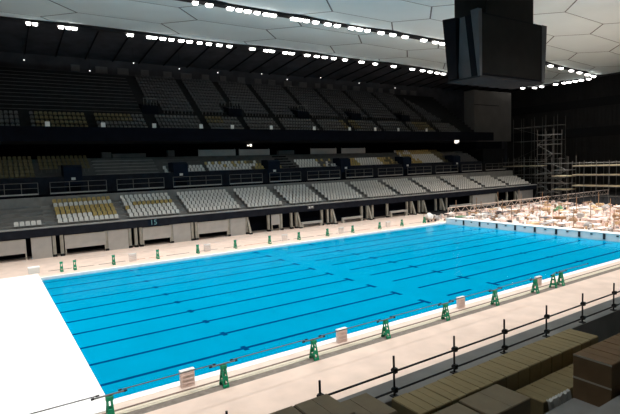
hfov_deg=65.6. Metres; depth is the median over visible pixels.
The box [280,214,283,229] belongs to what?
concrete column
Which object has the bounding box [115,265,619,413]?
trim
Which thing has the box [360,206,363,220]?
concrete column
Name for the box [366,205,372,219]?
concrete column
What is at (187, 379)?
notice board
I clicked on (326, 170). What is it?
guard railing
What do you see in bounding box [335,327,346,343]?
notice board
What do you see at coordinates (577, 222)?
carton
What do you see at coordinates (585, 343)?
cardboard box
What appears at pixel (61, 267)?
stand
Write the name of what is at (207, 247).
notice board
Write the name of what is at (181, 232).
panel
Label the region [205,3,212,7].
floodlight
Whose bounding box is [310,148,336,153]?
panel
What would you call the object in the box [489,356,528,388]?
cardboard box
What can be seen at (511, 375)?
cardboard box
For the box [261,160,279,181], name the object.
portal
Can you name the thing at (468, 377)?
cardboard box
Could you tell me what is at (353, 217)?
bench
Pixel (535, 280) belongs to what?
stand
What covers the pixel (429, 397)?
cardboard box
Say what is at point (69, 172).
portal
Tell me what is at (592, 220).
stack
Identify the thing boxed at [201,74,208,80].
louvres
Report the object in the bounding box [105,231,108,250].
concrete column
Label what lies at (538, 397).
cardboard box
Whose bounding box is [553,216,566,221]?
stack
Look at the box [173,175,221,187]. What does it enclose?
guard railing
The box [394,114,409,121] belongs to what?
hood
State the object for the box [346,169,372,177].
guard railing
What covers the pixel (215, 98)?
stadium seats
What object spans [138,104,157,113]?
hood
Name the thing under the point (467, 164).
guard railing
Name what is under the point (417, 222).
trim
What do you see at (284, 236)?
notice board
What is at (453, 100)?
wall
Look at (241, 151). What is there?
panel
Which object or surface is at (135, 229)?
concrete column
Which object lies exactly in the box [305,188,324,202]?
stair
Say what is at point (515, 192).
concrete column
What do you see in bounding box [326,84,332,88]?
louvres
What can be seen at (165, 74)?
louvres
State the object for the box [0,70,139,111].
trim
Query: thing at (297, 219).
concrete column
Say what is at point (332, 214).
concrete column
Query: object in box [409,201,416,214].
concrete column
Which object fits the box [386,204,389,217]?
concrete column
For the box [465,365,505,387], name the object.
cardboard box
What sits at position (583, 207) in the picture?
stack
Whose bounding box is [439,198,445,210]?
concrete column
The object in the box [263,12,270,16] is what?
floodlight
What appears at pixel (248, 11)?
floodlight
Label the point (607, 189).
guard railing
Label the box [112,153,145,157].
panel
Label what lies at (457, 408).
cardboard box
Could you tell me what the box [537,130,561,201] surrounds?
scaffold tower
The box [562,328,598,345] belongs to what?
cardboard box
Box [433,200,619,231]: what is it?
debris
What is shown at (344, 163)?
portal
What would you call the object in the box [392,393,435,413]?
cardboard box
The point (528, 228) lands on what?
bulkhead
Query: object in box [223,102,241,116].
portal
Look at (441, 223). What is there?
trim
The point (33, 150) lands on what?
wall
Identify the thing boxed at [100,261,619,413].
trim
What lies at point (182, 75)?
louvres
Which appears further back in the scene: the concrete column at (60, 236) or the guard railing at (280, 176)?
the guard railing at (280, 176)
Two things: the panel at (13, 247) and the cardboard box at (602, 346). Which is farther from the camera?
the panel at (13, 247)
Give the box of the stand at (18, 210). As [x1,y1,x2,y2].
[0,170,530,229]
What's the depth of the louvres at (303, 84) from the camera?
95.35 m
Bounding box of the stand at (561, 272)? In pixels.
[556,270,566,285]
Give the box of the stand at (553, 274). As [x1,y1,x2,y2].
[549,272,556,287]
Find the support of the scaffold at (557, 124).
on the floor at (281, 390)
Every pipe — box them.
[30,395,98,413]
[118,363,215,390]
[230,339,307,360]
[319,319,380,336]
[390,303,441,317]
[449,289,491,301]
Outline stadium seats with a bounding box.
[0,75,528,204]
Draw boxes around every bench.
[301,220,322,227]
[341,216,362,222]
[389,209,407,216]
[449,203,471,209]
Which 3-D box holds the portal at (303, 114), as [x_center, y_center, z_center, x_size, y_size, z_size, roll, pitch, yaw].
[-1.704,-16.340,83.279,2.200,2.233,2.224,-5,6,-33]
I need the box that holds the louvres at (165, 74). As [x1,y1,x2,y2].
[163,71,171,77]
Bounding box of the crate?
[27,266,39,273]
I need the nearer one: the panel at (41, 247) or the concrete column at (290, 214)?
the panel at (41, 247)
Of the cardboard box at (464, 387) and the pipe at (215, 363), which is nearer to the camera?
the cardboard box at (464, 387)
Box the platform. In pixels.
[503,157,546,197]
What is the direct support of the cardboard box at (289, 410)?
on the cardboard box
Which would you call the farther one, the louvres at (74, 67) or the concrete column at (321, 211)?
the louvres at (74, 67)
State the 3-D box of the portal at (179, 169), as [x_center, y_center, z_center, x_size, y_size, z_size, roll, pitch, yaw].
[-17.924,-4.170,65.705,2.000,3.850,2.300,-5,6,-33]
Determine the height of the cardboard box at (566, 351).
1.105 m
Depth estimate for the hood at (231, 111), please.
75.63 m
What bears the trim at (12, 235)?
attached to the stand at (18, 210)
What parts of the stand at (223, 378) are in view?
frame, frame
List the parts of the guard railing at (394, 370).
post, post, post, rail, post, post, post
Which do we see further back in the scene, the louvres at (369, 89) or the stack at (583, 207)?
the louvres at (369, 89)
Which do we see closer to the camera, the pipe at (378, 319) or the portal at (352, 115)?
the pipe at (378, 319)
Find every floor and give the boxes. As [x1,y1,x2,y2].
[0,190,619,413]
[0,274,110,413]
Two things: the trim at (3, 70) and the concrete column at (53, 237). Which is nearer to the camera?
the concrete column at (53, 237)
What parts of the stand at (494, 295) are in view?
frame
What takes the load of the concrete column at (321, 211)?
on the floor at (281, 390)
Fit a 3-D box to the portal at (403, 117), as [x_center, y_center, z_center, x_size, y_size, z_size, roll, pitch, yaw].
[18.495,-18.181,96.479,2.200,2.233,2.224,-5,6,-33]
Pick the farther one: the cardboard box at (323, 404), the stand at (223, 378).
the stand at (223, 378)
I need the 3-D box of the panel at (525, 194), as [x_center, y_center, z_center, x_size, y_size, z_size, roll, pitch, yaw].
[41.903,-2.178,93.690,5.000,2.150,0.125,-5,6,-33]
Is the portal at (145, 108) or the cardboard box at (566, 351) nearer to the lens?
the cardboard box at (566, 351)
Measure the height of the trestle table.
0.750 m
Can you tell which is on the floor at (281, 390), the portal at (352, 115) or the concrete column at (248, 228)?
the concrete column at (248, 228)
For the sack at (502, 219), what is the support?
on the floor at (281, 390)
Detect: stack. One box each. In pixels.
[475,213,486,217]
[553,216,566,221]
[578,206,589,210]
[581,210,593,214]
[587,218,603,223]
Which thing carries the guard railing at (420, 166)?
on the trim at (175, 188)
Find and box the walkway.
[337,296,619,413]
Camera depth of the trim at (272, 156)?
66.71 m
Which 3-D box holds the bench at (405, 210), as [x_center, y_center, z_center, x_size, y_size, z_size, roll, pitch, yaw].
[13.829,0.994,75.218,3.620,0.950,0.400,-5,6,-33]
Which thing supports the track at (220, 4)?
hanging from the ceiling at (584, 35)
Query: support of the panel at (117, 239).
on the floor at (281, 390)
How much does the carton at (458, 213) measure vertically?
0.699 m
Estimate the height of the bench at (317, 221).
0.750 m
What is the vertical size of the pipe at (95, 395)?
0.052 m
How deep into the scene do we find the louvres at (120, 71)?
76.73 m
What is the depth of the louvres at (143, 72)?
78.61 m
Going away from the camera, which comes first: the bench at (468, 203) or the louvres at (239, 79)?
the bench at (468, 203)
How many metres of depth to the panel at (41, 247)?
48.56 m
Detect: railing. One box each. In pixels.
[0,161,481,196]
[0,183,38,196]
[49,180,106,193]
[116,177,164,190]
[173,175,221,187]
[225,283,619,413]
[229,173,262,183]
[269,172,300,181]
[307,170,339,179]
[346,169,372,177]
[378,167,402,175]
[407,166,431,174]
[436,165,457,172]
[462,164,481,171]
[488,163,502,169]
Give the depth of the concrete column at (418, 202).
77.96 m
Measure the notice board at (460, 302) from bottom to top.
0.630 m
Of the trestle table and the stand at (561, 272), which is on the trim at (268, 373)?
the stand at (561, 272)
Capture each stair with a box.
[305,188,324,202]
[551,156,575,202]
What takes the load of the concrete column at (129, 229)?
on the floor at (281, 390)
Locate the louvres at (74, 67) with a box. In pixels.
[70,64,79,71]
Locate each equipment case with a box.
[101,152,110,157]
[166,150,174,156]
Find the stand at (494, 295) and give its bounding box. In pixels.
[489,287,501,305]
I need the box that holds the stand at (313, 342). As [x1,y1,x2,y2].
[302,335,324,360]
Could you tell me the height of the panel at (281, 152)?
0.700 m
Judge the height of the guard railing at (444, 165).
1.357 m
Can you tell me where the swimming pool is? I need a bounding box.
[42,224,619,398]
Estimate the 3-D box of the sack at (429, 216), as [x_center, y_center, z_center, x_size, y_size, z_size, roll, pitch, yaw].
[16.633,1.248,67.146,1.246,0.890,1.293,-5,6,-33]
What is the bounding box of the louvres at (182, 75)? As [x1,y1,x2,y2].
[180,73,191,79]
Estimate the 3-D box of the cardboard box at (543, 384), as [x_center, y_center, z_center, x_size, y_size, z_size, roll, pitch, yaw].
[5.134,4.054,10.329,0.490,0.427,0.640,-5,6,-33]
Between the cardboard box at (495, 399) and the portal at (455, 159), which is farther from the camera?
the portal at (455, 159)
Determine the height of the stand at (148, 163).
4.730 m
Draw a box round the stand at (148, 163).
[1,151,464,178]
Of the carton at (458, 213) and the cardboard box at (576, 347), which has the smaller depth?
the cardboard box at (576, 347)
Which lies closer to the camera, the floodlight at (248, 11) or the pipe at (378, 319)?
the pipe at (378, 319)
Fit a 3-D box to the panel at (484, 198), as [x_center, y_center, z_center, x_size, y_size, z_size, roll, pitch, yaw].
[31.345,-1.216,86.790,6.300,2.150,0.125,-5,6,-33]
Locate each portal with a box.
[61,165,82,192]
[138,98,157,113]
[168,162,188,187]
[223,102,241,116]
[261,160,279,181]
[291,105,308,118]
[333,158,350,177]
[344,109,360,119]
[394,110,409,121]
[395,156,411,174]
[445,155,459,171]
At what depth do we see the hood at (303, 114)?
82.54 m
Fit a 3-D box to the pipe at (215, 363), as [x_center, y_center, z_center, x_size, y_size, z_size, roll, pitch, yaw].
[-5.128,6.186,17.566,3.570,0.052,0.060,-5,6,-33]
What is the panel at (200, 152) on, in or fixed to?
on the stand at (148, 163)
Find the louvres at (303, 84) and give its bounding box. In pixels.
[299,82,306,86]
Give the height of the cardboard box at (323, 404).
0.907 m
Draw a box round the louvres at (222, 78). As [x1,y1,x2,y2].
[220,76,225,81]
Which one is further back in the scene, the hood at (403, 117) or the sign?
the hood at (403, 117)
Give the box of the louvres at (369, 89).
[366,87,372,91]
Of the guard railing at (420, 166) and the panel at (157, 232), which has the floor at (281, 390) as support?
the panel at (157, 232)
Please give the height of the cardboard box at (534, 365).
1.101 m
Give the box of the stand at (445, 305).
[438,301,453,320]
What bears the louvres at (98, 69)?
attached to the wall at (453, 100)
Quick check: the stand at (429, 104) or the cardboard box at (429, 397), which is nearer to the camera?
the cardboard box at (429, 397)
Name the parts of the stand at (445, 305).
frame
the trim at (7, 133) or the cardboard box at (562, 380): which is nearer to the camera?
the cardboard box at (562, 380)
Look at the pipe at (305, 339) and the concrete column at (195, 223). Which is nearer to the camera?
the pipe at (305, 339)
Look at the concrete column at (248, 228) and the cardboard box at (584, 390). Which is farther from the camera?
the concrete column at (248, 228)
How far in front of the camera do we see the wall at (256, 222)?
69.15 m
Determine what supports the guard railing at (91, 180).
on the trim at (175, 188)
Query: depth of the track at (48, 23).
67.56 m
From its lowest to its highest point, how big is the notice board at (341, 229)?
0.730 m
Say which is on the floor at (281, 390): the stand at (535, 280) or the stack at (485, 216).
the stack at (485, 216)
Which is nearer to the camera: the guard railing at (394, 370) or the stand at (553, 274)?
the guard railing at (394, 370)
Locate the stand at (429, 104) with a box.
[0,67,474,143]
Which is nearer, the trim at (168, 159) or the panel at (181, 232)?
the panel at (181, 232)
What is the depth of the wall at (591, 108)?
117.54 m
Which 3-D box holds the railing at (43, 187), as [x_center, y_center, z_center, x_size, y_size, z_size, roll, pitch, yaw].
[-5.971,-4.532,72.663,99.500,2.450,0.100,-5,6,-33]
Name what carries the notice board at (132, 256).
on the floor at (281, 390)
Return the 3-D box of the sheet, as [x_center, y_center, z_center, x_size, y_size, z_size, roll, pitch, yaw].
[5.114,4.073,9.863,0.793,0.453,0.122,-5,6,-33]
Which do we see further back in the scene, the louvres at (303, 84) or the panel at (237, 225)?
the louvres at (303, 84)
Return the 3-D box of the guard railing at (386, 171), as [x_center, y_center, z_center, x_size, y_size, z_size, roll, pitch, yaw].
[13.790,-6.024,82.211,5.697,1.357,0.075,-5,6,-33]
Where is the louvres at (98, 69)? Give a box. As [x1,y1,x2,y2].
[95,66,107,73]
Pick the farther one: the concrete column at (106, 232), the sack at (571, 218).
the sack at (571, 218)
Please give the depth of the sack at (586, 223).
56.33 m
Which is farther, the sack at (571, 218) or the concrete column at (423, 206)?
the concrete column at (423, 206)
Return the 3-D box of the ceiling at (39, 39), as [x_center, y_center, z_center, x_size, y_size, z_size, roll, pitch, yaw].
[2.178,-26.384,90.605,136.000,2.200,12.800,-5,6,-33]
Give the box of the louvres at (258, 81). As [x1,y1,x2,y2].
[254,78,261,83]
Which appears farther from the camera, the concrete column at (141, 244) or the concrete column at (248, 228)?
the concrete column at (248, 228)
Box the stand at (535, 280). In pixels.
[530,277,541,293]
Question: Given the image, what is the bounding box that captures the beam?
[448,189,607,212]
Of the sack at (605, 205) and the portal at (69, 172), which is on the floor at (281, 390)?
the sack at (605, 205)
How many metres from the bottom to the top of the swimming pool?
0.304 m
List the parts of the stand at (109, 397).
frame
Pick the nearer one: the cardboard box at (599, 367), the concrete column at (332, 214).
the cardboard box at (599, 367)
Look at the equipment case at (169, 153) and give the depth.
69.69 m
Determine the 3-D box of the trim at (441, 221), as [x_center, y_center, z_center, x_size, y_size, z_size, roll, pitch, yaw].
[-1.709,4.089,53.548,49.950,0.400,0.820,-5,6,-33]
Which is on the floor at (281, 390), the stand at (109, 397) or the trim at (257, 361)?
the trim at (257, 361)
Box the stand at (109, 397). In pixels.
[91,389,126,413]
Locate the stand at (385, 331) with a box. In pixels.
[376,316,394,338]
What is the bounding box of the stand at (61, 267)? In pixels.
[59,262,63,271]
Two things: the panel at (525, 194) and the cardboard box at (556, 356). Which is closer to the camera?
the cardboard box at (556, 356)
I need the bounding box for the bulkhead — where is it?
[446,217,619,241]
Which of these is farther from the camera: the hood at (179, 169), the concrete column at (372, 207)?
the concrete column at (372, 207)
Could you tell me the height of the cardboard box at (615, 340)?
0.466 m
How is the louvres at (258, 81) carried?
attached to the wall at (453, 100)
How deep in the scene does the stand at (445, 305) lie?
25.56 m
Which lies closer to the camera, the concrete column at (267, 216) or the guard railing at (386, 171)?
the concrete column at (267, 216)
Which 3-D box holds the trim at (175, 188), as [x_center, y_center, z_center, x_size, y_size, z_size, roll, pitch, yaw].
[-2.139,-3.765,71.856,104.900,0.260,0.140,-5,6,-33]
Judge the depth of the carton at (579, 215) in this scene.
65.12 m
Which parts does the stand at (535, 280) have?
frame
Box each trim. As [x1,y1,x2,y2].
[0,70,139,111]
[0,126,493,140]
[0,169,509,198]
[0,185,537,240]
[24,156,295,176]
[40,221,445,276]
[40,222,445,280]
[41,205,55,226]
[51,222,418,270]
[92,159,177,174]
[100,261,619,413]
[103,264,619,413]
[109,259,619,404]
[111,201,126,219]
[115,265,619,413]
[126,267,619,413]
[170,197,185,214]
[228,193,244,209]
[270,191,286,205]
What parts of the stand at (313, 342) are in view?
frame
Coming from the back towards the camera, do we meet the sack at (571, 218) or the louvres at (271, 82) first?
the louvres at (271, 82)
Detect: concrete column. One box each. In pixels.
[52,236,57,256]
[59,235,64,255]
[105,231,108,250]
[128,228,132,247]
[133,228,138,246]
[139,227,143,246]
[170,224,173,242]
[190,222,194,240]
[194,222,198,239]
[226,219,230,235]
[245,217,252,233]
[266,215,270,231]
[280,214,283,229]
[289,213,293,228]
[294,212,302,227]
[320,210,323,224]
[326,209,329,224]
[330,209,337,223]
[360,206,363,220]
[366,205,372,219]
[371,205,374,218]
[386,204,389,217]
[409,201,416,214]
[417,200,420,213]
[421,200,427,212]
[434,199,437,211]
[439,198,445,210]
[513,191,518,202]
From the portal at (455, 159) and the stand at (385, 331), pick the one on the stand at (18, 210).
the portal at (455, 159)
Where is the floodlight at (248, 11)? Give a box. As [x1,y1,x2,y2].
[244,9,251,13]
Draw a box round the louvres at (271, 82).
[268,80,275,84]
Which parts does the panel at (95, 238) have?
rail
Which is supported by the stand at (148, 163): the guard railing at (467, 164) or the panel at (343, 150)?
the panel at (343, 150)
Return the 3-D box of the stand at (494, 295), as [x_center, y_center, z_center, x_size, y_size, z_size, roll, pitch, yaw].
[10.734,5.219,27.927,1.160,0.946,0.440,-5,6,-33]
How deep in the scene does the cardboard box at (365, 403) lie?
8.07 m
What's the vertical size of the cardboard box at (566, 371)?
0.429 m
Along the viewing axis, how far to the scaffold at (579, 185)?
83.04 m
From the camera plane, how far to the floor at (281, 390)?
24.62 m
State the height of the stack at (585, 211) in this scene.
0.650 m
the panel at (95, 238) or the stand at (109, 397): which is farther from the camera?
the panel at (95, 238)
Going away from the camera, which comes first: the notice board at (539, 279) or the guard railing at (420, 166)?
the notice board at (539, 279)
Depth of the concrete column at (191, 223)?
57.22 m
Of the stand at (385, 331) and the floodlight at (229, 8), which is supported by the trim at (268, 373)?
the stand at (385, 331)
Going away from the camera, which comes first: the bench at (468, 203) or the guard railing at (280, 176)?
the guard railing at (280, 176)
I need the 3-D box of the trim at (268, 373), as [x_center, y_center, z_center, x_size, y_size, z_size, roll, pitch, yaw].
[4.160,6.496,23.590,73.200,0.395,0.400,-5,6,-33]
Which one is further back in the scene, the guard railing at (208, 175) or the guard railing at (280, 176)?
the guard railing at (280, 176)
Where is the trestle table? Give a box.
[593,226,608,230]
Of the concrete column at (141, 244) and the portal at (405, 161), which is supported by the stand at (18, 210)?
the portal at (405, 161)
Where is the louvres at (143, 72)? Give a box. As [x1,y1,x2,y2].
[141,70,148,75]
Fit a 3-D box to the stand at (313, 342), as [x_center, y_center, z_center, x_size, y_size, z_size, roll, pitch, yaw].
[0.167,6.182,21.021,1.160,0.946,0.440,-5,6,-33]
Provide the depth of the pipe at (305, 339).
19.78 m
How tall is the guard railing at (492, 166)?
1.357 m
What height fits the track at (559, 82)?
0.340 m
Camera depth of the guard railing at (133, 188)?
59.41 m
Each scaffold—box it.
[513,114,565,196]
[572,160,619,203]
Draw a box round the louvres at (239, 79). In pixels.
[237,77,244,82]
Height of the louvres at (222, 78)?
1.000 m
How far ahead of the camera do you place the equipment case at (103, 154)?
64.87 m
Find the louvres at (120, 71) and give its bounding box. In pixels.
[117,68,128,74]
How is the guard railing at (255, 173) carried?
on the trim at (175, 188)
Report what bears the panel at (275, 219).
on the floor at (281, 390)
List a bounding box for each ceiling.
[0,0,619,86]
[0,20,526,92]
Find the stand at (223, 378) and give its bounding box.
[209,359,237,388]
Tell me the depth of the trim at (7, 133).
69.12 m
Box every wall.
[0,51,506,168]
[0,143,439,159]
[0,190,522,259]
[507,74,619,191]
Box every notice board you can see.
[128,253,136,261]
[179,367,194,388]
[203,244,210,251]
[281,234,287,240]
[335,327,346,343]
[338,227,343,233]
[456,296,464,308]
[535,276,541,285]
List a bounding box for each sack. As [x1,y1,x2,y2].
[424,213,433,219]
[498,217,506,221]
[568,217,577,222]
[583,222,591,227]
[602,204,609,209]
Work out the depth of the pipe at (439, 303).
24.38 m
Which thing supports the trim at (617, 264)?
attached to the floor at (281, 390)
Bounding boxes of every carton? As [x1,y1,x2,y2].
[457,212,465,215]
[576,213,584,218]
[576,221,588,225]
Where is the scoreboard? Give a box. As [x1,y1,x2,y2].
[442,0,546,88]
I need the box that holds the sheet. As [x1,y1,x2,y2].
[546,389,571,410]
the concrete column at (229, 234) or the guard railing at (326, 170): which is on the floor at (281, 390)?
the concrete column at (229, 234)
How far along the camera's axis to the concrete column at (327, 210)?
68.03 m
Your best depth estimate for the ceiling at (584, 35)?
62.81 m
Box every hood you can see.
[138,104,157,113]
[168,162,188,179]
[223,107,241,116]
[291,110,308,118]
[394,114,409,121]
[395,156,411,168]
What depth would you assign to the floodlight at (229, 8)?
54.44 m
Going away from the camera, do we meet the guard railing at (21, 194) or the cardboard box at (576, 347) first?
the cardboard box at (576, 347)
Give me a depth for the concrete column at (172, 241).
55.88 m
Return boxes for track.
[0,16,447,74]
[176,0,587,73]
[526,72,619,88]
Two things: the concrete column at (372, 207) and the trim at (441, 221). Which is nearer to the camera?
the trim at (441, 221)
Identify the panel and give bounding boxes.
[0,239,26,259]
[31,236,52,258]
[64,231,105,254]
[107,229,128,249]
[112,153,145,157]
[142,225,171,245]
[172,223,190,242]
[197,220,227,237]
[198,149,235,155]
[230,217,245,235]
[239,148,269,154]
[271,214,279,230]
[277,150,293,154]
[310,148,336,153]
[341,147,364,152]
[472,193,494,206]
[517,190,532,201]
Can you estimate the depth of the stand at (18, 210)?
58.20 m
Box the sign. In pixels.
[148,219,158,225]
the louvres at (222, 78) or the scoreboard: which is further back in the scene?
the louvres at (222, 78)
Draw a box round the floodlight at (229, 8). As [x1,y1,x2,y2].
[226,6,233,10]
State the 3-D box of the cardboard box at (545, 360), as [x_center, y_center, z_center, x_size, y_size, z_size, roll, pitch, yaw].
[5.166,3.968,11.257,0.413,1.095,0.745,-5,6,-33]
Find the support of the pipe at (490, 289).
on the stand at (445, 305)
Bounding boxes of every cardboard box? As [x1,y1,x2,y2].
[270,406,301,413]
[294,394,354,413]
[340,393,396,413]
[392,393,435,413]
[408,387,450,411]
[424,381,465,404]
[433,403,479,413]
[437,375,479,396]
[451,370,493,390]
[459,384,529,413]
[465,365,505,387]
[477,361,517,390]
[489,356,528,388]
[501,352,540,383]
[512,348,550,378]
[515,385,554,413]
[522,343,561,373]
[529,379,569,394]
[533,339,571,368]
[542,372,573,397]
[543,336,580,363]
[553,332,589,349]
[555,367,572,377]
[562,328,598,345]
[573,347,619,387]
[573,376,619,406]
[588,341,619,356]
[603,335,619,345]
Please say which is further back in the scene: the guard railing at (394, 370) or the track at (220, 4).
the track at (220, 4)
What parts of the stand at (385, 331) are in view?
frame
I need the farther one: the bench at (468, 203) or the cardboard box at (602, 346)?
the bench at (468, 203)
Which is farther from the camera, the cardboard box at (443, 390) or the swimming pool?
the swimming pool
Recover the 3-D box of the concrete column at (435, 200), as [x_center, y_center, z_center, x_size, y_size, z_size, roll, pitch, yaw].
[20.965,-0.407,80.145,0.400,2.400,0.500,-5,6,-33]

